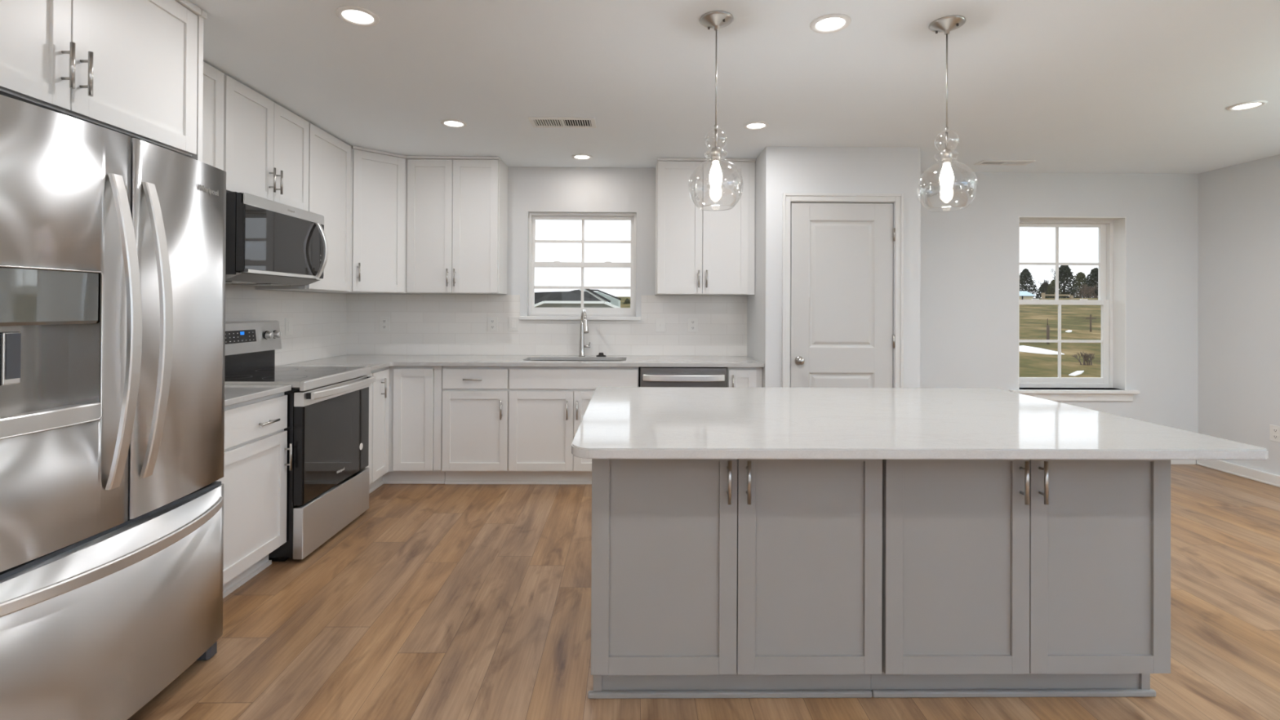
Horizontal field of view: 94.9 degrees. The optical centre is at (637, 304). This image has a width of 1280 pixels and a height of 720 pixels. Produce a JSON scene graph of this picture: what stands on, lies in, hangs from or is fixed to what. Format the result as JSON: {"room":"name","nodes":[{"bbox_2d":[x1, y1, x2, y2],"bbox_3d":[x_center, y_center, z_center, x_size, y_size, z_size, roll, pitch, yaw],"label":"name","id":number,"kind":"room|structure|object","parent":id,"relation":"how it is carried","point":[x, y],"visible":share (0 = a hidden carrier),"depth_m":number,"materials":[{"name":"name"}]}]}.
{"room":"kitchen","nodes":[
{"label":"kitchen","id":0,"kind":"room"},
{"bbox_2d":[254,285,345,366],"bbox_3d":[-2.483,0.067,0.662,0.150,2.520,8.585,0,0,-1],"label":"wall","id":1,"kind":"structure","parent":0,"point":[255,286],"depth_m":4.18,"materials":[{"name":"paint"}]},
{"bbox_2d":[0,0,200,156],"bbox_3d":[-2.064,-0.889,1.800,0.705,0.590,1.082,0,0,-1],"label":"upper cabinet","id":2,"kind":"object","parent":1,"relation":"attached to","point":[129,68],"visible":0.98,"depth_m":1.97,"materials":[{"name":"white paint"}]},
{"bbox_2d":[202,61,224,170],"bbox_3d":[-2.259,-0.642,2.677,0.339,1.078,0.602,0,0,-1],"label":"upper cabinet","id":3,"kind":"object","parent":1,"relation":"attached to","point":[213,78],"visible":0.12,"depth_m":2.91,"materials":[{"name":"white paint"}]},
{"bbox_2d":[223,74,309,211],"bbox_3d":[-2.248,-0.878,3.369,0.375,0.600,0.776,0,0,-1],"label":"upper cabinet","id":4,"kind":"object","parent":1,"relation":"attached to","point":[266,144],"visible":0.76,"depth_m":3.31,"materials":[{"name":"white paint"}]},
{"bbox_2d":[225,191,328,285],"bbox_3d":[-2.178,-0.345,3.362,0.504,0.454,0.776,0,0,-1],"label":"microwave","id":5,"kind":"object","parent":4,"relation":"attached to","point":[269,242],"visible":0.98,"depth_m":3.22,"materials":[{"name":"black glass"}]},
{"bbox_2d":[225,284,346,366],"bbox_3d":[-2.441,0.127,3.656,0.008,0.574,2.582,0,0,-1],"label":"tiled wall","id":6,"kind":"structure","parent":1,"relation":"attached to","point":[319,319],"depth_m":4.24,"materials":[{"name":"white tile"}]},
{"bbox_2d":[284,317,293,335],"bbox_3d":[-2.438,0.152,4.110,0.009,0.122,0.086,0,0,-1],"label":"wall switch","id":7,"kind":"object","parent":6,"relation":"attached to","point":[288,321],"visible":1,"depth_m":4.10,"materials":[{"name":"white plastic"}]},
{"bbox_2d":[255,122,351,291],"bbox_3d":[-2.275,-0.636,4.043,0.339,1.078,0.570,0,0,-1],"label":"upper cabinet","id":8,"kind":"object","parent":1,"relation":"attached to","point":[329,157],"visible":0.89,"depth_m":4.06,"materials":[{"name":"white paint"}]},
{"bbox_2d":[354,166,746,355],"bbox_3d":[-0.792,0.094,5.075,3.638,2.520,0.200,0,0,-1],"label":"wall","id":9,"kind":"structure","parent":0,"point":[530,188],"depth_m":4.98,"materials":[{"name":"paint"}]},
{"bbox_2d":[311,145,414,293],"bbox_3d":[-2.137,-0.633,4.646,0.630,1.078,0.631,0,0,-1],"label":"upper cabinet","id":10,"kind":"object","parent":9,"relation":"attached to","point":[379,179],"visible":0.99,"depth_m":4.49,"materials":[{"name":"white paint"}]},
{"bbox_2d":[406,155,507,294],"bbox_3d":[-1.461,-0.629,4.782,0.723,1.078,0.375,0,0,-1],"label":"upper cabinet","id":11,"kind":"object","parent":9,"relation":"attached to","point":[457,206],"visible":1,"depth_m":4.64,"materials":[{"name":"white paint"}]},
{"bbox_2d":[346,293,746,355],"bbox_3d":[-0.762,0.173,4.971,3.380,0.510,0.008,0,0,-1],"label":"tiled wall","id":12,"kind":"structure","parent":9,"relation":"attached to","point":[420,324],"depth_m":4.96,"materials":[{"name":"white tile"}]},
{"bbox_2d":[379,316,389,331],"bbox_3d":[-2.132,0.162,4.947,0.086,0.122,0.009,0,0,-1],"label":"wall outlet","id":13,"kind":"object","parent":12,"relation":"attached to","point":[384,321],"visible":1,"depth_m":4.95,"materials":[{"name":"white plastic"}]},
{"bbox_2d":[487,316,497,331],"bbox_3d":[-1.225,0.164,4.957,0.086,0.122,0.009,0,0,-1],"label":"wall outlet","id":14,"kind":"object","parent":12,"relation":"attached to","point":[492,322],"visible":1,"depth_m":4.96,"materials":[{"name":"white plastic"}]},
{"bbox_2d":[508,316,519,331],"bbox_3d":[-1.048,0.163,4.960,0.086,0.122,0.009,0,0,-1],"label":"wall switch","id":15,"kind":"object","parent":12,"relation":"attached to","point":[513,321],"visible":1,"depth_m":4.96,"materials":[{"name":"white plastic"}]},
{"bbox_2d":[655,317,666,332],"bbox_3d":[0.194,0.171,4.972,0.086,0.122,0.014,0,0,-1],"label":"wall switch","id":16,"kind":"object","parent":12,"relation":"attached to","point":[660,322],"visible":1,"depth_m":4.97,"materials":[{"name":"white plastic"}]},
{"bbox_2d":[687,317,697,332],"bbox_3d":[0.466,0.172,4.978,0.086,0.122,0.009,0,0,-1],"label":"wall outlet","id":17,"kind":"object","parent":12,"relation":"attached to","point":[692,324],"visible":1,"depth_m":4.98,"materials":[{"name":"white plastic"}]},
{"bbox_2d":[519,212,640,319],"bbox_3d":[-0.484,-0.329,5.020,1.026,0.916,0.162,0,0,-1],"label":"window","id":18,"kind":"structure","parent":9,"relation":"in","point":[534,313],"depth_m":5.04,"materials":[{"name":"white paint"}]},
{"bbox_2d":[654,157,755,295],"bbox_3d":[0.540,-0.620,4.806,0.780,1.078,0.375,0,0,-1],"label":"upper cabinet","id":19,"kind":"object","parent":9,"relation":"attached to","point":[711,251],"visible":0.99,"depth_m":4.66,"materials":[{"name":"white paint"}]},
{"bbox_2d":[127,463,1279,719],"bbox_3d":[1.246,1.405,0.761,7.624,0.120,9.004,0,0,-1],"label":"floor","id":20,"kind":"structure","parent":0,"point":[436,602],"depth_m":2.43,"materials":[{"name":"brown wood"}]},
{"bbox_2d":[0,94,226,719],"bbox_3d":[-1.930,0.401,1.809,0.907,1.866,0.938,0,0,-1],"label":"refrigerator","id":21,"kind":"object","parent":20,"relation":"on","point":[113,244],"visible":1,"depth_m":1.72,"materials":[{"name":"grey metal"}]},
{"bbox_2d":[189,9,207,162],"bbox_3d":[-2.087,0.077,2.354,0.681,2.517,0.030,0,0,-1],"label":"end panel","id":22,"kind":"object","parent":20,"relation":"on","point":[198,156],"visible":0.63,"depth_m":2.36,"materials":[{"name":"white paint"}]},
{"bbox_2d":[217,391,292,598],"bbox_3d":[-2.099,0.889,2.705,0.657,0.898,0.668,0,0,-1],"label":"base cabinet","id":23,"kind":"object","parent":20,"relation":"on","point":[254,480],"visible":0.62,"depth_m":2.79,"materials":[{"name":"white paint"}]},
{"bbox_2d":[224,384,291,406],"bbox_3d":[-2.106,0.426,2.701,0.640,0.028,0.668,0,0,-1],"label":"countertop","id":24,"kind":"structure","parent":23,"relation":"on","point":[233,393],"depth_m":2.83,"materials":[{"name":"white stone"}]},
{"bbox_2d":[224,320,375,561],"bbox_3d":[-2.046,0.722,3.426,0.768,1.238,0.776,0,0,-1],"label":"range","id":25,"kind":"object","parent":20,"relation":"on","point":[327,483],"visible":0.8,"depth_m":3.34,"materials":[{"name":"silver metal"}]},
{"bbox_2d":[224,366,370,391],"bbox_3d":[-2.051,0.424,3.428,0.644,0.048,0.776,0,0,-1],"label":"cooktop","id":26,"kind":"object","parent":25,"relation":"in","point":[300,378],"depth_m":3.36,"materials":[{"name":"silver glass"}]},
{"bbox_2d":[365,365,445,493],"bbox_3d":[-1.951,0.897,4.386,0.995,0.898,1.126,0,0,-1],"label":"base cabinet","id":27,"kind":"object","parent":20,"relation":"on","point":[406,402],"visible":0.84,"depth_m":4.34,"materials":[{"name":"white paint"}]},
{"bbox_2d":[277,354,764,370],"bbox_3d":[-0.758,0.440,4.402,3.378,0.028,1.128,0,0,-1],"label":"countertop","id":28,"kind":"structure","parent":27,"relation":"on","point":[375,362],"depth_m":4.40,"materials":[{"name":"white stone"}]},
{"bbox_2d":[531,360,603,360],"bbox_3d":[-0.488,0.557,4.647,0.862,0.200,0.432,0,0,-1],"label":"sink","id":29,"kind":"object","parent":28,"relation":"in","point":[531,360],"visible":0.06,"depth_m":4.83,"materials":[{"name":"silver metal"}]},
{"bbox_2d":[578,309,590,356],"bbox_3d":[-0.440,0.233,4.783,0.101,0.391,0.286,0,0,-1],"label":"faucet","id":30,"kind":"object","parent":28,"relation":"on","point":[584,322],"visible":1,"depth_m":4.88,"materials":[{"name":"silver metal"}]},
{"bbox_2d":[596,352,605,356],"bbox_3d":[-0.306,0.415,4.900,0.082,0.030,0.082,0,0,-1],"label":"stopper","id":31,"kind":"object","parent":28,"relation":"on","point":[600,354],"visible":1,"depth_m":4.88,"materials":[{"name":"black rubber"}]},
{"bbox_2d":[441,365,510,484],"bbox_3d":[-1.207,0.902,4.632,0.490,0.898,0.652,0,0,-1],"label":"base cabinet","id":32,"kind":"object","parent":20,"relation":"on","point":[475,399],"visible":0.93,"depth_m":4.35,"materials":[{"name":"white paint"}]},
{"bbox_2d":[508,366,638,484],"bbox_3d":[-0.481,0.905,4.641,0.962,0.898,0.652,0,0,-1],"label":"base cabinet","id":33,"kind":"object","parent":20,"relation":"on","point":[548,406],"visible":0.75,"depth_m":4.36,"materials":[{"name":"white paint"}]},
{"bbox_2d":[638,366,726,386],"bbox_3d":[0.332,0.911,4.626,0.656,0.893,0.679,0,0,-1],"label":"dishwasher","id":34,"kind":"object","parent":20,"relation":"on","point":[648,376],"visible":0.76,"depth_m":4.35,"materials":[{"name":"silver metal"}]},
{"bbox_2d":[587,458,882,698],"bbox_3d":[0.316,0.900,2.214,0.975,0.894,0.656,0,0,-1],"label":"base cabinet","id":35,"kind":"object","parent":20,"relation":"on","point":[711,578],"visible":0.77,"depth_m":1.93,"materials":[{"name":"grey paint"}]},
{"bbox_2d":[726,367,762,387],"bbox_3d":[0.794,0.911,4.656,0.261,0.898,0.652,0,0,-1],"label":"base cabinet","id":36,"kind":"object","parent":20,"relation":"on","point":[736,377],"visible":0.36,"depth_m":4.37,"materials":[{"name":"white paint"}]},
{"bbox_2d":[871,459,1170,697],"bbox_3d":[1.296,0.905,2.226,0.982,0.894,0.656,0,0,-1],"label":"base cabinet","id":37,"kind":"object","parent":20,"relation":"on","point":[1002,578],"visible":0.79,"depth_m":1.94,"materials":[{"name":"grey paint"}]},
{"bbox_2d":[571,386,1268,460],"bbox_3d":[0.827,0.440,2.374,2.068,0.031,1.319,0,0,-1],"label":"countertop","id":38,"kind":"structure","parent":37,"relation":"on","point":[617,422],"depth_m":2.00,"materials":[{"name":"white stone"}]},
{"bbox_2d":[188,0,1279,173],"bbox_3d":[1.259,-1.235,0.773,7.624,0.120,9.004,0,0,-1],"label":"ceiling","id":39,"kind":"structure","parent":0,"point":[1062,86],"depth_m":3.01,"materials":[{"name":"paint"}]},
{"bbox_2d":[335,5,379,26],"bbox_3d":[-1.143,-1.175,2.402,0.164,0.008,0.164,0,0,-1],"label":"recessed light","id":40,"kind":"object","parent":39,"relation":"in","point":[357,15],"visible":1,"depth_m":2.40,"materials":[{"name":"white paint"}]},
{"bbox_2d":[440,119,466,128],"bbox_3d":[-1.190,-1.169,3.801,0.164,0.008,0.164,0,0,-1],"label":"recessed light","id":41,"kind":"object","parent":39,"relation":"in","point":[447,122],"visible":1,"depth_m":3.79,"materials":[{"name":"white paint"}]},
{"bbox_2d":[528,116,596,128],"bbox_3d":[-0.480,-1.166,3.768,0.416,0.008,0.193,0,0,-1],"label":"ceiling vent","id":42,"kind":"object","parent":39,"relation":"in","point":[535,122],"visible":1,"depth_m":3.76,"materials":[{"name":"white metal"}]},
{"bbox_2d":[571,154,592,159],"bbox_3d":[-0.440,-1.162,4.630,0.164,0.008,0.164,0,0,-1],"label":"recessed light","id":43,"kind":"object","parent":39,"relation":"in","point":[580,157],"visible":1,"depth_m":4.63,"materials":[{"name":"white paint"}]},
{"bbox_2d":[688,10,743,210],"bbox_3d":[0.321,-0.784,2.413,0.225,0.777,0.225,0,0,-1],"label":"pendant light","id":44,"kind":"object","parent":39,"relation":"hanging from","point":[716,20],"visible":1,"depth_m":2.40,"materials":[{"name":"clear glass"}]},
{"bbox_2d":[709,146,722,196],"bbox_3d":[0.320,-0.542,2.412,0.054,0.200,0.054,0,0,-1],"label":"bulb","id":45,"kind":"object","parent":44,"relation":"attached to","point":[715,175],"depth_m":2.39,"materials":[{"name":"white glass"}]},
{"bbox_2d":[742,121,768,129],"bbox_3d":[0.767,-1.160,3.815,0.164,0.008,0.164,0,0,-1],"label":"recessed light","id":46,"kind":"object","parent":39,"relation":"in","point":[752,125],"visible":1,"depth_m":3.81,"materials":[{"name":"white paint"}]},
{"bbox_2d":[809,13,851,33],"bbox_3d":[0.800,-1.166,2.445,0.164,0.008,0.164,0,0,-1],"label":"recessed light","id":47,"kind":"object","parent":39,"relation":"in","point":[830,23],"visible":1,"depth_m":2.44,"materials":[{"name":"white paint"}]},
{"bbox_2d":[916,15,977,212],"bbox_3d":[1.282,-0.781,2.439,0.225,0.773,0.225,0,0,-1],"label":"pendant light","id":48,"kind":"object","parent":39,"relation":"hanging from","point":[945,24],"visible":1,"depth_m":2.42,"materials":[{"name":"clear glass"}]},
{"bbox_2d":[939,148,954,198],"bbox_3d":[1.280,-0.542,2.438,0.054,0.200,0.054,0,0,-1],"label":"bulb","id":49,"kind":"object","parent":48,"relation":"attached to","point":[946,176],"depth_m":2.42,"materials":[{"name":"white glass"}]},
{"bbox_2d":[973,160,1035,165],"bbox_3d":[2.959,-1.146,4.748,0.420,0.008,0.135,0,0,-1],"label":"ceiling vent","id":50,"kind":"object","parent":39,"relation":"in","point":[1003,162],"visible":1,"depth_m":4.74,"materials":[{"name":"white metal"}]},
{"bbox_2d":[1226,100,1267,111],"bbox_3d":[3.522,-1.149,3.401,0.164,0.008,0.164,0,0,-1],"label":"recessed light","id":51,"kind":"object","parent":39,"relation":"in","point":[1250,104],"visible":1,"depth_m":3.40,"materials":[{"name":"white paint"}]},
{"bbox_2d":[746,146,920,387],"bbox_3d":[1.502,0.103,4.689,1.141,2.520,0.746,0,0,-1],"label":"wall","id":52,"kind":"structure","parent":0,"point":[779,171],"depth_m":4.32,"materials":[{"name":"paint"}]},
{"bbox_2d":[790,203,895,387],"bbox_3d":[1.500,0.302,4.308,0.773,2.096,0.092,0,0,-1],"label":"door","id":53,"kind":"structure","parent":52,"relation":"in","point":[842,335],"depth_m":4.32,"materials":[{"name":"grey paint"}]},
{"bbox_2d":[782,192,903,387],"bbox_3d":[1.499,0.274,4.305,0.888,2.176,0.021,0,0,-1],"label":"trim","id":54,"kind":"structure","parent":52,"relation":"attached to","point":[787,197],"depth_m":4.30,"materials":[{"name":"white paint"}]},
{"bbox_2d":[920,171,1198,463],"bbox_3d":[3.489,0.115,5.186,3.045,2.520,0.200,0,0,-1],"label":"wall","id":55,"kind":"structure","parent":0,"point":[969,287],"depth_m":5.09,"materials":[{"name":"paint"}]},
{"bbox_2d":[1008,216,1139,400],"bbox_3d":[3.760,0.035,5.166,1.100,1.593,0.253,0,0,-1],"label":"window","id":56,"kind":"structure","parent":55,"relation":"in","point":[1111,264],"depth_m":5.22,"materials":[{"name":"white paint"}]},
{"bbox_2d":[1170,459,1195,464],"bbox_3d":[3.443,1.332,5.072,2.761,0.085,0.016,0,0,-1],"label":"baseboard","id":57,"kind":"structure","parent":55,"relation":"attached to","point":[1172,461],"depth_m":5.08,"materials":[{"name":"white paint"}]},
{"bbox_2d":[1198,154,1279,475],"bbox_3d":[4.990,0.102,0.782,0.150,2.520,8.644,0,0,-1],"label":"wall","id":58,"kind":"structure","parent":0,"point":[1239,204],"depth_m":4.75,"materials":[{"name":"paint"}]},
{"bbox_2d":[1196,459,1279,487],"bbox_3d":[4.893,1.319,0.775,0.032,0.085,8.644,0,0,-1],"label":"baseboard","id":59,"kind":"structure","parent":58,"relation":"attached to","point":[1237,468],"depth_m":4.69,"materials":[{"name":"white paint"}]},
{"bbox_2d":[1269,424,1279,442],"bbox_3d":[4.861,0.982,4.479,0.009,0.122,0.086,0,0,-1],"label":"wall outlet","id":60,"kind":"object","parent":58,"relation":"attached to","point":[1274,430],"visible":1,"depth_m":4.49,"materials":[{"name":"white plastic"}]},
{"bbox_2d":[1272,427,1278,432],"bbox_3d":[4.859,0.958,4.479,0.003,0.030,0.036,0,0,-1],"label":"socket","id":61,"kind":"object","parent":60,"relation":"attached to","point":[1274,429],"depth_m":4.48,"materials":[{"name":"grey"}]},
{"bbox_2d":[1272,434,1278,439],"bbox_3d":[4.859,1.006,4.479,0.003,0.030,0.036,0,0,-1],"label":"socket","id":62,"kind":"object","parent":60,"relation":"attached to","point":[1274,436],"depth_m":4.48,"materials":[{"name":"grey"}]},
{"label":"outside","id":63,"kind":"structure","parent":0,"visible":0},
{"bbox_2d":[534,296,1101,377],"bbox_3d":[39.178,1.201,68.271,200.000,4.436,124.400,0,0,-1],"label":"ground","id":64,"kind":"structure","parent":63,"point":[1033,317],"depth_m":26.05,"materials":[{"name":"green plant"}]},
{"bbox_2d":[534,288,620,307],"bbox_3d":[-3.277,-0.037,27.578,5.302,1.591,7.570,0,0,-1],"label":"house","id":65,"kind":"structure","parent":64,"relation":"on","point":[572,299],"depth_m":25.81,"materials":[{"name":"grey"}]},
{"bbox_2d":[590,288,621,306],"bbox_3d":[-2.187,0.101,36.676,2.392,1.916,6.600,0,0,-1],"label":"house","id":66,"kind":"structure","parent":64,"relation":"on","point":[614,301],"depth_m":33.98,"materials":[{"name":"white"}]},
{"bbox_2d":[623,297,630,303],"bbox_3d":[-0.861,0.522,47.982,1.378,2.117,1.377,0,0,39],"label":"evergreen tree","id":67,"kind":"object","parent":64,"relation":"on","point":[627,300],"visible":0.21,"depth_m":47.88,"materials":[{"name":"green plant"}]},
{"bbox_2d":[1019,291,1035,299],"bbox_3d":[38.301,-0.317,59.667,2.296,2.128,2.900,0,0,-1],"label":"shed","id":68,"kind":"object","parent":64,"relation":"on","point":[1023,295],"visible":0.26,"depth_m":58.47,"materials":[{"name":"grey"}]},
{"bbox_2d":[1019,268,1039,298],"bbox_3d":[49.809,-1.815,75.662,3.811,5.695,3.366,0,0,-1],"label":"evergreen tree","id":69,"kind":"object","parent":64,"relation":"on","point":[1025,277],"visible":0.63,"depth_m":75.19,"materials":[{"name":"green plant"}]},
{"bbox_2d":[1019,345,1064,354],"bbox_3d":[14.672,1.737,22.143,1.583,0.246,2.497,0,0,-1],"label":"snow patch","id":70,"kind":"object","parent":64,"relation":"on","point":[1022,348],"visible":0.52,"depth_m":21.64,"materials":[{"name":"white snow"}]},
{"bbox_2d":[1033,283,1052,298],"bbox_3d":[57.268,-1.080,82.721,3.347,4.193,3.375,0,0,-1],"label":"evergreen tree","id":71,"kind":"object","parent":64,"relation":"on","point":[1039,291],"visible":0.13,"depth_m":82.60,"materials":[{"name":"green plant"}]},
{"bbox_2d":[1037,278,1048,297],"bbox_3d":[49.722,-1.209,71.774,1.836,4.115,0.927,0,0,-21],"label":"bare tree","id":72,"kind":"object","parent":64,"relation":"on","point":[1045,283],"visible":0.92,"depth_m":71.82,"materials":[{"name":"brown plant"}]},
{"bbox_2d":[1046,318,1049,344],"bbox_3d":[16.639,1.230,23.852,0.105,1.331,0.110,0,0,-1],"label":"fence post","id":73,"kind":"object","parent":64,"relation":"on","point":[1047,325],"visible":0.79,"depth_m":23.81,"materials":[{"name":"brown wood"}]},
{"bbox_2d":[1044,280,1062,298],"bbox_3d":[49.906,-0.990,70.609,2.504,4.068,2.453,0,0,-1],"label":"evergreen tree","id":74,"kind":"object","parent":64,"relation":"on","point":[1052,285],"visible":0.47,"depth_m":70.45,"materials":[{"name":"green plant"}]},
{"bbox_2d":[1048,267,1063,294],"bbox_3d":[56.419,-2.232,78.300,2.800,6.118,2.128,0,0,-12],"label":"bare tree","id":75,"kind":"object","parent":64,"relation":"on","point":[1050,268],"visible":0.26,"depth_m":78.45,"materials":[{"name":"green plant"}]},
{"bbox_2d":[1041,293,1073,299],"bbox_3d":[37.419,-0.155,52.455,2.735,1.808,0.200,0,0,-1],"label":"rail fence","id":76,"kind":"object","parent":64,"relation":"on","point":[1071,297],"visible":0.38,"depth_m":52.40,"materials":[{"name":"brown wood"}]},
{"bbox_2d":[1047,265,1080,297],"bbox_3d":[54.060,-2.166,74.642,3.913,6.401,3.956,0,0,29],"label":"evergreen tree","id":77,"kind":"object","parent":64,"relation":"on","point":[1065,270],"visible":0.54,"depth_m":74.11,"materials":[{"name":"green plant"}]},
{"bbox_2d":[1068,370,1084,376],"bbox_3d":[12.478,1.964,16.677,1.184,0.175,0.144,0,0,-39],"label":"snow patch","id":78,"kind":"object","parent":64,"relation":"on","point":[1077,372],"visible":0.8,"depth_m":16.49,"materials":[{"name":"white snow"}]},
{"bbox_2d":[1066,271,1093,297],"bbox_3d":[68.347,-2.040,90.812,4.245,6.078,4.108,0,0,-1],"label":"evergreen tree","id":79,"kind":"object","parent":64,"relation":"on","point":[1080,277],"visible":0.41,"depth_m":90.48,"materials":[{"name":"green plant"}]},
{"bbox_2d":[1071,351,1095,364],"bbox_3d":[14.090,1.701,18.539,0.553,0.482,0.566,0,0,-36],"label":"bush","id":80,"kind":"object","parent":64,"relation":"on","point":[1086,356],"visible":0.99,"depth_m":18.43,"materials":[{"name":"brown plant"}]},
{"bbox_2d":[1071,284,1097,297],"bbox_3d":[50.720,-0.741,65.980,3.586,3.253,2.200,0,0,-1],"label":"bare tree","id":81,"kind":"object","parent":64,"relation":"on","point":[1085,291],"visible":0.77,"depth_m":65.87,"materials":[{"name":"brown plant"}]},
{"bbox_2d":[1078,267,1097,297],"bbox_3d":[61.275,-1.990,78.658,4.283,6.031,4.299,0,0,-1],"label":"evergreen tree","id":82,"kind":"object","parent":64,"relation":"on","point":[1093,278],"visible":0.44,"depth_m":78.53,"materials":[{"name":"green plant"}]},
{"bbox_2d":[1085,314,1095,331],"bbox_3d":[21.527,1.020,27.951,0.440,1.095,0.070,0,0,-1],"label":"fence post","id":83,"kind":"object","parent":64,"relation":"on","point":[1090,318],"visible":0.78,"depth_m":27.93,"materials":[{"name":"brown wood"}]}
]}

